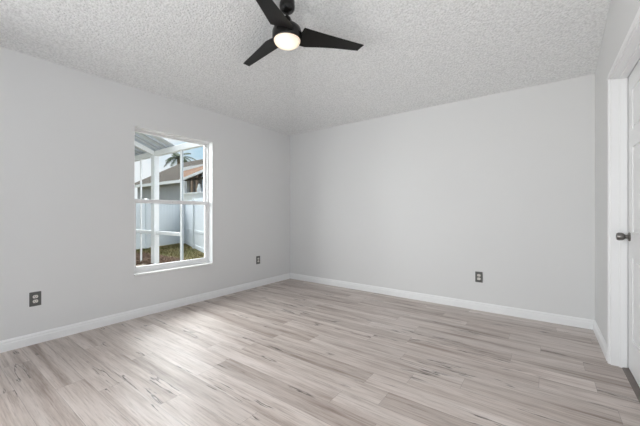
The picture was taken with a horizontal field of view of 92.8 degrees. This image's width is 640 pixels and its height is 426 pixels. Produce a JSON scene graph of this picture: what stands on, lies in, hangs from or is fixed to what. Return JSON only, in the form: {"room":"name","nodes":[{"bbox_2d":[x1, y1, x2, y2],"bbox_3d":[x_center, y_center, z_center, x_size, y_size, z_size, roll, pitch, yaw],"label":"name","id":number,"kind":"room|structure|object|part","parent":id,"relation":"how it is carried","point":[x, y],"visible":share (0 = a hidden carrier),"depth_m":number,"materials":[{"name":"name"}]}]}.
{"room":"empty bedroom","nodes":[
{"label":"empty bedroom","id":0,"kind":"room"},
{"bbox_2d":[0,46,289,340],"bbox_3d":[-2.136,-0.111,3.114,0.150,2.440,5.290,0,0,36],"label":"wall","id":1,"kind":"structure","parent":0,"point":[67,134],"depth_m":2.95,"materials":[{"name":"grey paint"}]},
{"bbox_2d":[29,291,40,306],"bbox_3d":[-2.421,0.728,2.591,0.009,0.120,0.076,0,0,36],"label":"wall outlet","id":2,"kind":"object","parent":1,"relation":"attached to","point":[34,297],"visible":1,"depth_m":2.59,"materials":[{"name":"grey plastic"}]},
{"bbox_2d":[0,273,289,352],"bbox_3d":[-2.025,1.063,3.126,0.015,0.092,5.140,0,0,36],"label":"baseboard","id":3,"kind":"structure","parent":1,"relation":"attached to","point":[6,345],"depth_m":3.10,"materials":[{"name":"white wood"}]},
{"bbox_2d":[134,126,212,275],"bbox_3d":[-1.738,-0.130,3.640,0.159,1.594,0.946,0,0,36],"label":"window","id":4,"kind":"structure","parent":1,"relation":"in","point":[207,201],"depth_m":3.86,"materials":[{"name":"white plastic"}]},
{"bbox_3d":[-1.784,-0.517,3.675,0.023,0.792,0.902,0,0,36],"label":"sash","id":5,"kind":"part","parent":4,"relation":"part of","materials":[{"name":"glass"}]},
{"bbox_3d":[-1.763,0.235,3.659,0.026,0.780,0.902,0,0,36],"label":"sash","id":6,"kind":"part","parent":4,"relation":"part of","materials":[{"name":"glass"}]},
{"bbox_3d":[-1.738,0.657,3.640,0.159,0.020,0.945,0,0,36],"label":"sill","id":7,"kind":"part","parent":4,"relation":"part of","materials":[{"name":"paint"}]},
{"bbox_2d":[256,256,259,263],"bbox_3d":[-0.935,0.707,4.614,0.009,0.120,0.076,0,0,36],"label":"wall outlet","id":8,"kind":"object","parent":1,"relation":"attached to","point":[257,257],"visible":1,"depth_m":4.61,"materials":[{"name":"grey plastic"}]},
{"bbox_2d":[0,0,610,134],"bbox_3d":[-0.466,-1.626,1.980,4.184,0.670,5.440,0,0,36],"label":"ceiling","id":9,"kind":"structure","parent":0,"point":[415,54],"depth_m":2.83,"materials":[{"name":"white paint"}]},
{"bbox_2d":[243,0,363,65],"bbox_3d":[-0.396,-1.613,2.609,1.138,0.391,1.186,0,0,36],"label":"ceiling fan","id":10,"kind":"object","parent":9,"relation":"hanging from","point":[287,34],"visible":1,"depth_m":2.58,"materials":[{"name":"black"}]},
{"bbox_3d":[-0.551,-1.522,2.873,0.198,0.055,0.600,0,0,-44],"label":"blade","id":11,"kind":"part","parent":10,"relation":"part of","materials":[{"name":"black plastic"}]},
{"bbox_3d":[-0.376,-1.522,2.226,0.198,0.055,0.600,0,0,15],"label":"blade","id":12,"kind":"part","parent":10,"relation":"part of","materials":[{"name":"black plastic"}]},
{"bbox_3d":[0.092,-1.522,2.697,0.600,0.055,0.198,0,0,-14],"label":"blade","id":13,"kind":"part","parent":10,"relation":"part of","materials":[{"name":"black plastic"}]},
{"bbox_2d":[0,279,639,425],"bbox_3d":[-0.466,1.159,1.980,4.184,0.100,5.440,0,0,36],"label":"floor","id":14,"kind":"structure","parent":0,"point":[288,352],"depth_m":2.16,"materials":[{"name":"grey laminate"}]},
{"bbox_2d":[622,367,639,402],"bbox_3d":[1.923,1.105,1.789,0.078,0.008,0.948,0,0,36],"label":"threshold","id":15,"kind":"object","parent":14,"relation":"on","point":[630,377],"visible":0.57,"depth_m":1.98,"materials":[{"name":"wood"}]},
{"bbox_2d":[290,74,594,319],"bbox_3d":[1.100,-0.111,4.112,4.184,2.440,0.150,0,0,36],"label":"wall","id":16,"kind":"structure","parent":0,"point":[501,186],"depth_m":3.59,"materials":[{"name":"grey paint"}]},
{"bbox_2d":[290,273,593,329],"bbox_3d":[1.051,1.063,4.045,3.884,0.092,0.015,0,0,36],"label":"baseboard","id":17,"kind":"structure","parent":16,"relation":"attached to","point":[510,311],"depth_m":3.58,"materials":[{"name":"white wood"}]},
{"bbox_2d":[475,271,482,282],"bbox_3d":[1.818,0.729,3.486,0.076,0.120,0.009,0,0,36],"label":"wall outlet","id":18,"kind":"object","parent":16,"relation":"attached to","point":[478,275],"visible":1,"depth_m":3.48,"materials":[{"name":"grey plastic"}]},
{"bbox_2d":[595,0,639,343],"bbox_3d":[1.115,-0.366,0.726,0.150,2.950,5.290,0,0,36],"label":"wall","id":19,"kind":"structure","parent":0,"point":[621,13],"depth_m":2.49,"materials":[{"name":"grey paint"}]},
{"bbox_2d":[593,320,606,360],"bbox_3d":[1.093,1.063,0.835,0.015,0.092,5.140,0,0,36],"label":"baseboard","id":20,"kind":"structure","parent":19,"relation":"attached to","point":[602,343],"depth_m":2.54,"materials":[{"name":"white wood"}]},
{"bbox_2d":[607,7,639,386],"bbox_3d":[1.900,0.035,1.806,0.163,2.147,1.074,0,0,36],"label":"door","id":21,"kind":"structure","parent":19,"relation":"in","point":[623,79],"depth_m":2.17,"materials":[{"name":"white wood"}]},
{"bbox_3d":[2.132,0.164,2.150,0.063,0.056,0.056,0,0,36],"label":"knob","id":22,"kind":"part","parent":21,"relation":"part of","materials":[{"name":"silver metal"}]},
{"bbox_3d":[2.043,-0.709,1.952,0.008,0.231,0.261,0,0,36],"label":"raised panel","id":23,"kind":"part","parent":21,"relation":"part of","materials":[{"name":"white wood"}]},
{"bbox_3d":[2.043,-0.161,1.952,0.008,0.536,0.261,0,0,36],"label":"raised panel","id":24,"kind":"part","parent":21,"relation":"part of","materials":[{"name":"white wood"}]},
{"bbox_3d":[2.043,0.589,1.952,0.008,0.516,0.261,0,0,36],"label":"raised panel","id":25,"kind":"part","parent":21,"relation":"part of","materials":[{"name":"white wood"}]},
{"label":"outside","id":26,"kind":"structure","parent":0,"visible":0},
{"bbox_2d":[136,243,203,264],"bbox_3d":[-27.784,1.439,32.817,76.360,0.300,100.000,0,0,36],"label":"ground","id":27,"kind":"structure","parent":26,"point":[184,244],"depth_m":10.28,"materials":[{"name":"green plant"}]},
{"bbox_2d":[136,199,179,248],"bbox_3d":[-6.611,0.374,10.155,0.140,1.830,6.577,0,0,12],"label":"fence","id":28,"kind":"object","parent":27,"relation":"on","point":[169,214],"visible":0.2,"depth_m":11.98,"materials":[{"name":"white plastic"}]},
{"bbox_3d":[-6.611,0.414,10.155,0.022,1.650,2.012,0,0,12],"label":"panel","id":29,"kind":"part","parent":28,"relation":"part of","materials":[{"name":"white plastic"}]},
{"bbox_3d":[-6.611,1.199,10.155,0.050,0.140,2.018,0,0,12],"label":"rail","id":30,"kind":"part","parent":28,"relation":"part of","materials":[{"name":"white plastic"}]},
{"bbox_3d":[-6.388,0.389,11.202,0.126,1.800,0.126,0,0,12],"label":"post","id":31,"kind":"part","parent":28,"relation":"part of","materials":[{"name":"white plastic"}]},
{"bbox_3d":[-6.164,0.414,12.250,0.022,1.650,2.012,0,0,12],"label":"panel","id":32,"kind":"part","parent":28,"relation":"part of","materials":[{"name":"white plastic"}]},
{"bbox_3d":[-6.164,0.644,12.250,0.050,0.090,2.018,0,0,12],"label":"rail","id":33,"kind":"part","parent":28,"relation":"part of","materials":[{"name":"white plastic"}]},
{"bbox_3d":[-6.164,1.199,12.250,0.050,0.140,2.018,0,0,12],"label":"rail","id":34,"kind":"part","parent":28,"relation":"part of","materials":[{"name":"white plastic"}]},
{"bbox_2d":[136,252,188,264],"bbox_3d":[-4.716,1.244,8.024,3.170,0.080,1.616,0,0,36],"label":"mulch","id":35,"kind":"object","parent":27,"relation":"on","point":[146,257],"visible":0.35,"depth_m":8.10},
{"bbox_2d":[135,159,202,200],"bbox_3d":[-4.084,-1.051,16.568,13.200,4.680,6.730,0,0,36],"label":"house","id":36,"kind":"structure","parent":27,"relation":"on","point":[169,179],"depth_m":15.66,"materials":[{"name":"grey paint"}]},
{"bbox_3d":[-3.933,-0.906,12.382,6.300,0.070,0.100,0,0,36],"label":"sill","id":37,"kind":"part","parent":36,"relation":"part of","materials":[{"name":"white paint"}]},
{"bbox_2d":[135,132,202,263],"bbox_3d":[-4.907,-0.670,6.495,6.800,3.918,2.800,0,0,36],"label":"screen enclosure","id":38,"kind":"object","parent":27,"relation":"on","point":[147,146],"visible":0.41,"depth_m":7.38,"materials":[{"name":"white metal"}]},
{"bbox_3d":[-4.653,-0.051,7.922,0.035,2.680,0.040,0,0,36],"label":"post","id":39,"kind":"part","parent":38,"relation":"part of","materials":[{"name":"white metal"}]},
{"bbox_3d":[-4.049,-0.051,7.478,0.170,2.680,0.120,0,0,36],"label":"post","id":40,"kind":"part","parent":38,"relation":"part of","materials":[{"name":"white metal"}]},
{"bbox_3d":[-5.874,-2.075,7.206,4.400,1.108,2.800,0,0,36],"label":"roof panel","id":41,"kind":"part","parent":38,"relation":"part of","materials":[{"name":"grey metal"}]},
{"bbox_3d":[-4.444,0.469,7.768,3.340,0.080,0.060,0,0,36],"label":"chair rail","id":42,"kind":"part","parent":38,"relation":"part of","materials":[{"name":"white metal"}]},
{"bbox_3d":[-3.073,-0.051,6.762,0.060,2.680,0.040,0,0,36],"label":"post","id":43,"kind":"part","parent":38,"relation":"part of","materials":[{"name":"white metal"}]},
{"bbox_2d":[164,152,194,166],"bbox_3d":[-14.702,-2.698,31.831,3.426,7.973,3.335,0,0,4],"label":"palm tree","id":44,"kind":"object","parent":27,"relation":"on","point":[177,155],"visible":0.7,"depth_m":31.74,"materials":[{"name":"green plant"}]},
{"bbox_2d":[183,198,203,252],"bbox_3d":[-4.057,0.374,10.313,0.142,1.830,6.759,0,0,-32],"label":"fence","id":45,"kind":"object","parent":27,"relation":"on","point":[193,215],"visible":0.43,"depth_m":11.13,"materials":[{"name":"white plastic"}]},
{"bbox_3d":[-5.819,0.389,13.109,0.126,1.800,0.126,0,0,-32],"label":"post","id":46,"kind":"part","parent":45,"relation":"part of","materials":[{"name":"white plastic"}]},
{"bbox_3d":[-5.231,1.199,12.177,0.050,0.140,2.079,0,0,-32],"label":"rail","id":47,"kind":"part","parent":45,"relation":"part of","materials":[{"name":"white plastic"}]},
{"bbox_3d":[-5.231,0.414,12.177,0.022,1.650,2.073,0,0,-32],"label":"panel","id":48,"kind":"part","parent":45,"relation":"part of","materials":[{"name":"white plastic"}]},
{"bbox_3d":[-4.644,0.389,11.245,0.126,1.800,0.126,0,0,-32],"label":"post","id":49,"kind":"part","parent":45,"relation":"part of","materials":[{"name":"white plastic"}]},
{"bbox_3d":[-4.057,0.414,10.313,0.022,1.650,2.073,0,0,-32],"label":"panel","id":50,"kind":"part","parent":45,"relation":"part of","materials":[{"name":"white plastic"}]},
{"bbox_3d":[-4.057,1.199,10.313,0.050,0.140,2.079,0,0,-32],"label":"rail","id":51,"kind":"part","parent":45,"relation":"part of","materials":[{"name":"white plastic"}]}
]}

